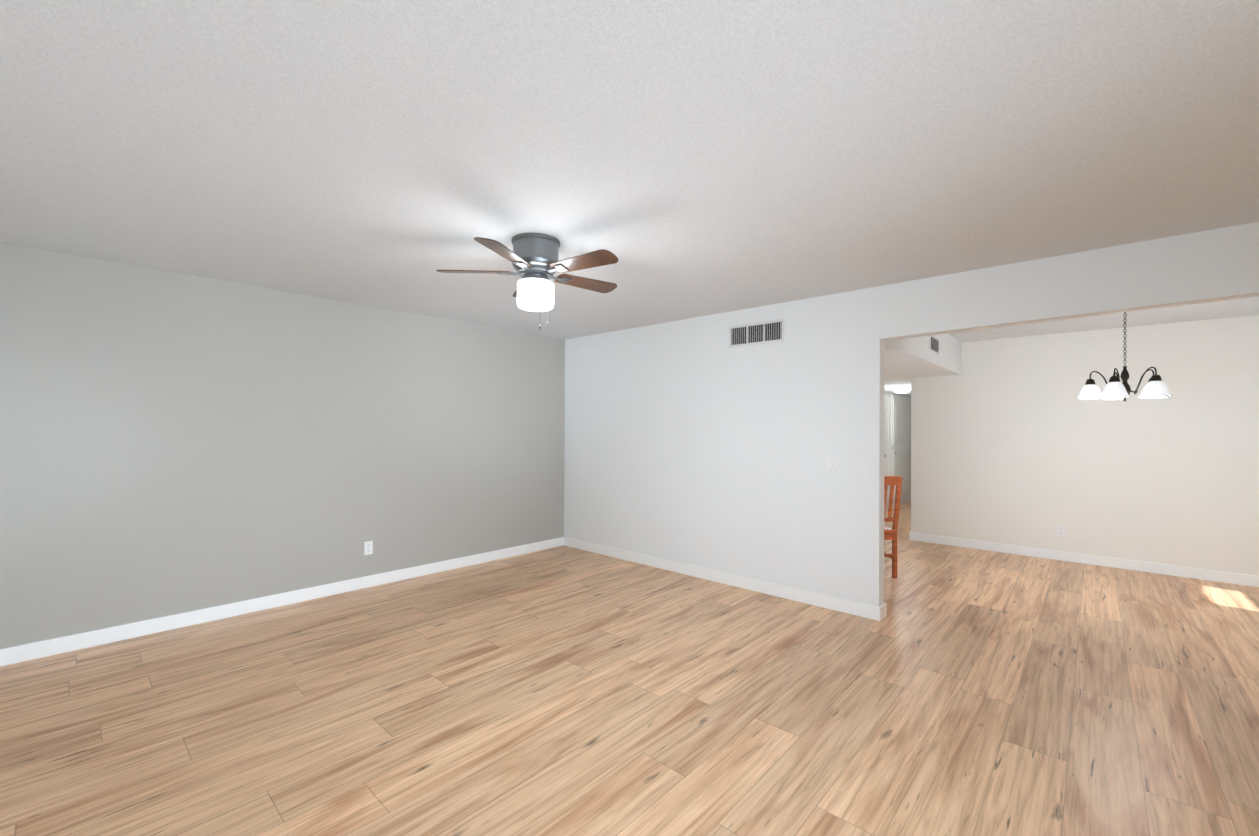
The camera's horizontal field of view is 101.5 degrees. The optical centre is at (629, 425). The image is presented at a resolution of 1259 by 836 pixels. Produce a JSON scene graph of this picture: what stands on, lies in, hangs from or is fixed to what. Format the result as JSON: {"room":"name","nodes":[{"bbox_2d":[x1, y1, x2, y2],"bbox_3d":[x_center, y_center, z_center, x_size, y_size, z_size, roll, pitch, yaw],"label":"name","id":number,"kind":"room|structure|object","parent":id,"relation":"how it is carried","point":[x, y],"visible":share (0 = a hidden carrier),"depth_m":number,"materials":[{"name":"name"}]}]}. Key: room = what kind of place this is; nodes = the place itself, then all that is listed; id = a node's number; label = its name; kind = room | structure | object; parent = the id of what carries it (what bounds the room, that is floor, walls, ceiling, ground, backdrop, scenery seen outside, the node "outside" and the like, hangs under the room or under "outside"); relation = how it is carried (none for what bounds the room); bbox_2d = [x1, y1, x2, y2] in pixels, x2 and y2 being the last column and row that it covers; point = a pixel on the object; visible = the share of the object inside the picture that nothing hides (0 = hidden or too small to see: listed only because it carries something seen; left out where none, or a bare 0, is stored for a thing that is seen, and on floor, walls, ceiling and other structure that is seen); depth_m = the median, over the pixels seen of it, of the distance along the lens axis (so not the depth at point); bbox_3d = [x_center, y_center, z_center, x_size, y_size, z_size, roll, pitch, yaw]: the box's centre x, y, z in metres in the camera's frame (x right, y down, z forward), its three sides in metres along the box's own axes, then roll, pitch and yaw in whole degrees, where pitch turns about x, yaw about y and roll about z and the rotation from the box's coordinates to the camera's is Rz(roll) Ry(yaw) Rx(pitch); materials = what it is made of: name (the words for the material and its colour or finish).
{"room":"empty living room","nodes":[
{"label":"empty living room","id":0,"kind":"room"},
{"bbox_2d":[0,243,564,648],"bbox_3d":[-2.261,0.178,4.556,0.120,2.440,4.540,0,0,42],"label":"wall","id":1,"kind":"structure","parent":0,"point":[171,443],"depth_m":3.77,"materials":[{"name":"paint"}]},
{"bbox_2d":[0,537,563,666],"bbox_3d":[-2.207,1.349,4.515,0.018,0.100,4.270,0,0,42],"label":"baseboard","id":2,"kind":"structure","parent":1,"relation":"attached to","point":[38,649],"depth_m":3.76,"materials":[{"name":"white wood"}]},
{"bbox_2d":[364,541,372,554],"bbox_3d":[-2.262,1.058,4.459,0.010,0.115,0.070,0,0,42],"label":"outlet","id":3,"kind":"object","parent":1,"relation":"attached to","point":[368,547],"visible":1,"depth_m":4.46,"materials":[{"name":"white plastic"}]},
{"bbox_2d":[0,501,1258,835],"bbox_3d":[2.773,1.478,4.946,7.455,0.100,12.300,0,0,42],"label":"floor","id":4,"kind":"structure","parent":0,"point":[570,691],"depth_m":2.52,"materials":[{"name":"brown wood"}]},
{"bbox_2d":[884,476,901,578],"bbox_3d":[2.294,0.943,4.968,0.420,0.965,0.505,0,0,-2],"label":"chair","id":5,"kind":"object","parent":4,"relation":"on","point":[892,532],"visible":0.29,"depth_m":4.79,"materials":[{"name":"brown wood"}]},
{"bbox_2d":[0,0,1258,341],"bbox_3d":[2.787,-1.072,4.958,7.455,0.120,12.300,0,0,42],"label":"ceiling","id":6,"kind":"structure","parent":0,"point":[688,158],"depth_m":1.89,"materials":[{"name":"white paint"}]},
{"bbox_2d":[436,233,617,329],"bbox_3d":[-0.499,-0.785,2.898,1.039,0.509,1.043,0,0,42],"label":"ceiling fan","id":7,"kind":"object","parent":6,"relation":"hanging from","point":[533,259],"visible":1,"depth_m":2.80,"materials":[{"name":"silver metal"}]},
{"bbox_2d":[885,333,961,395],"bbox_3d":[3.761,-0.801,7.137,1.640,0.390,7.360,0,0,42],"label":"soffit","id":8,"kind":"structure","parent":6,"relation":"attached to","point":[907,360],"depth_m":5.43,"materials":[{"name":"white paint"}]},
{"bbox_2d":[892,387,910,392],"bbox_3d":[4.286,-0.557,8.089,0.290,0.083,0.290,0,0,42],"label":"hall ceiling light","id":9,"kind":"object","parent":8,"relation":"attached to","point":[902,389],"visible":0.9,"depth_m":8.00,"materials":[{"name":"white glass"}]},
{"bbox_2d":[929,335,939,354],"bbox_3d":[3.016,-0.805,5.085,0.013,0.170,0.400,0,0,42],"label":"air vent","id":10,"kind":"object","parent":8,"relation":"attached to","point":[934,344],"visible":0.94,"depth_m":5.09,"materials":[{"name":"silver metal"}]},
{"bbox_2d":[1076,312,1172,401],"bbox_3d":[3.922,-0.598,4.099,0.549,0.822,0.560,0,0,42],"label":"chandelier","id":11,"kind":"object","parent":6,"relation":"hanging from","point":[1115,388],"visible":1,"depth_m":3.99,"materials":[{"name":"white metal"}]},
{"bbox_2d":[885,392,910,495],"bbox_3d":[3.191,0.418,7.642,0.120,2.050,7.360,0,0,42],"label":"door frame","id":12,"kind":"structure","parent":0,"point":[909,446],"depth_m":10.05,"materials":[{"name":"white paint"}]},
{"bbox_2d":[884,393,908,507],"bbox_3d":[4.602,0.447,9.041,0.091,2.020,2.450,0,0,42],"label":"door","id":13,"kind":"structure","parent":12,"relation":"attached to","point":[899,435],"depth_m":9.36,"materials":[{"name":"white wood"}]},
{"bbox_2d":[564,222,1258,606],"bbox_3d":[1.792,0.198,3.863,6.815,2.440,0.120,0,0,42],"label":"wall","id":14,"kind":"structure","parent":0,"point":[697,441],"depth_m":4.22,"materials":[{"name":"white paint"}]},
{"bbox_2d":[564,537,883,620],"bbox_3d":[0.535,1.366,4.904,3.484,0.100,0.018,0,0,42],"label":"baseboard","id":15,"kind":"structure","parent":14,"relation":"attached to","point":[816,599],"depth_m":4.48,"materials":[{"name":"white wood"}]},
{"bbox_2d":[729,319,783,347],"bbox_3d":[1.085,-0.794,4.425,0.520,0.190,0.013,0,0,42],"label":"air vent","id":16,"kind":"object","parent":14,"relation":"in","point":[765,332],"visible":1,"depth_m":4.42,"materials":[{"name":"silver metal"}]},
{"bbox_2d":[826,458,840,472],"bbox_3d":[1.575,0.303,3.968,0.116,0.115,0.014,0,0,42],"label":"light switch","id":17,"kind":"object","parent":14,"relation":"attached to","point":[833,465],"visible":1,"depth_m":3.97,"materials":[{"name":"white plastic"}]},
{"bbox_2d":[911,315,1258,575],"bbox_3d":[5.077,0.222,5.204,3.990,2.440,0.120,0,0,42],"label":"wall","id":18,"kind":"structure","parent":0,"point":[1014,441],"depth_m":5.31,"materials":[{"name":"paint"}]},
{"bbox_2d":[1057,525,1064,536],"bbox_3d":[4.628,1.128,5.515,0.070,0.115,0.010,0,0,42],"label":"outlet","id":19,"kind":"object","parent":18,"relation":"attached to","point":[1061,531],"visible":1,"depth_m":5.51,"materials":[{"name":"white plastic"}]},
{"bbox_2d":[912,532,1258,586],"bbox_3d":[4.980,1.392,5.187,3.810,0.100,0.018,0,0,42],"label":"baseboard","id":20,"kind":"structure","parent":18,"relation":"attached to","point":[1188,572],"depth_m":5.30,"materials":[{"name":"white wood"}]}
]}

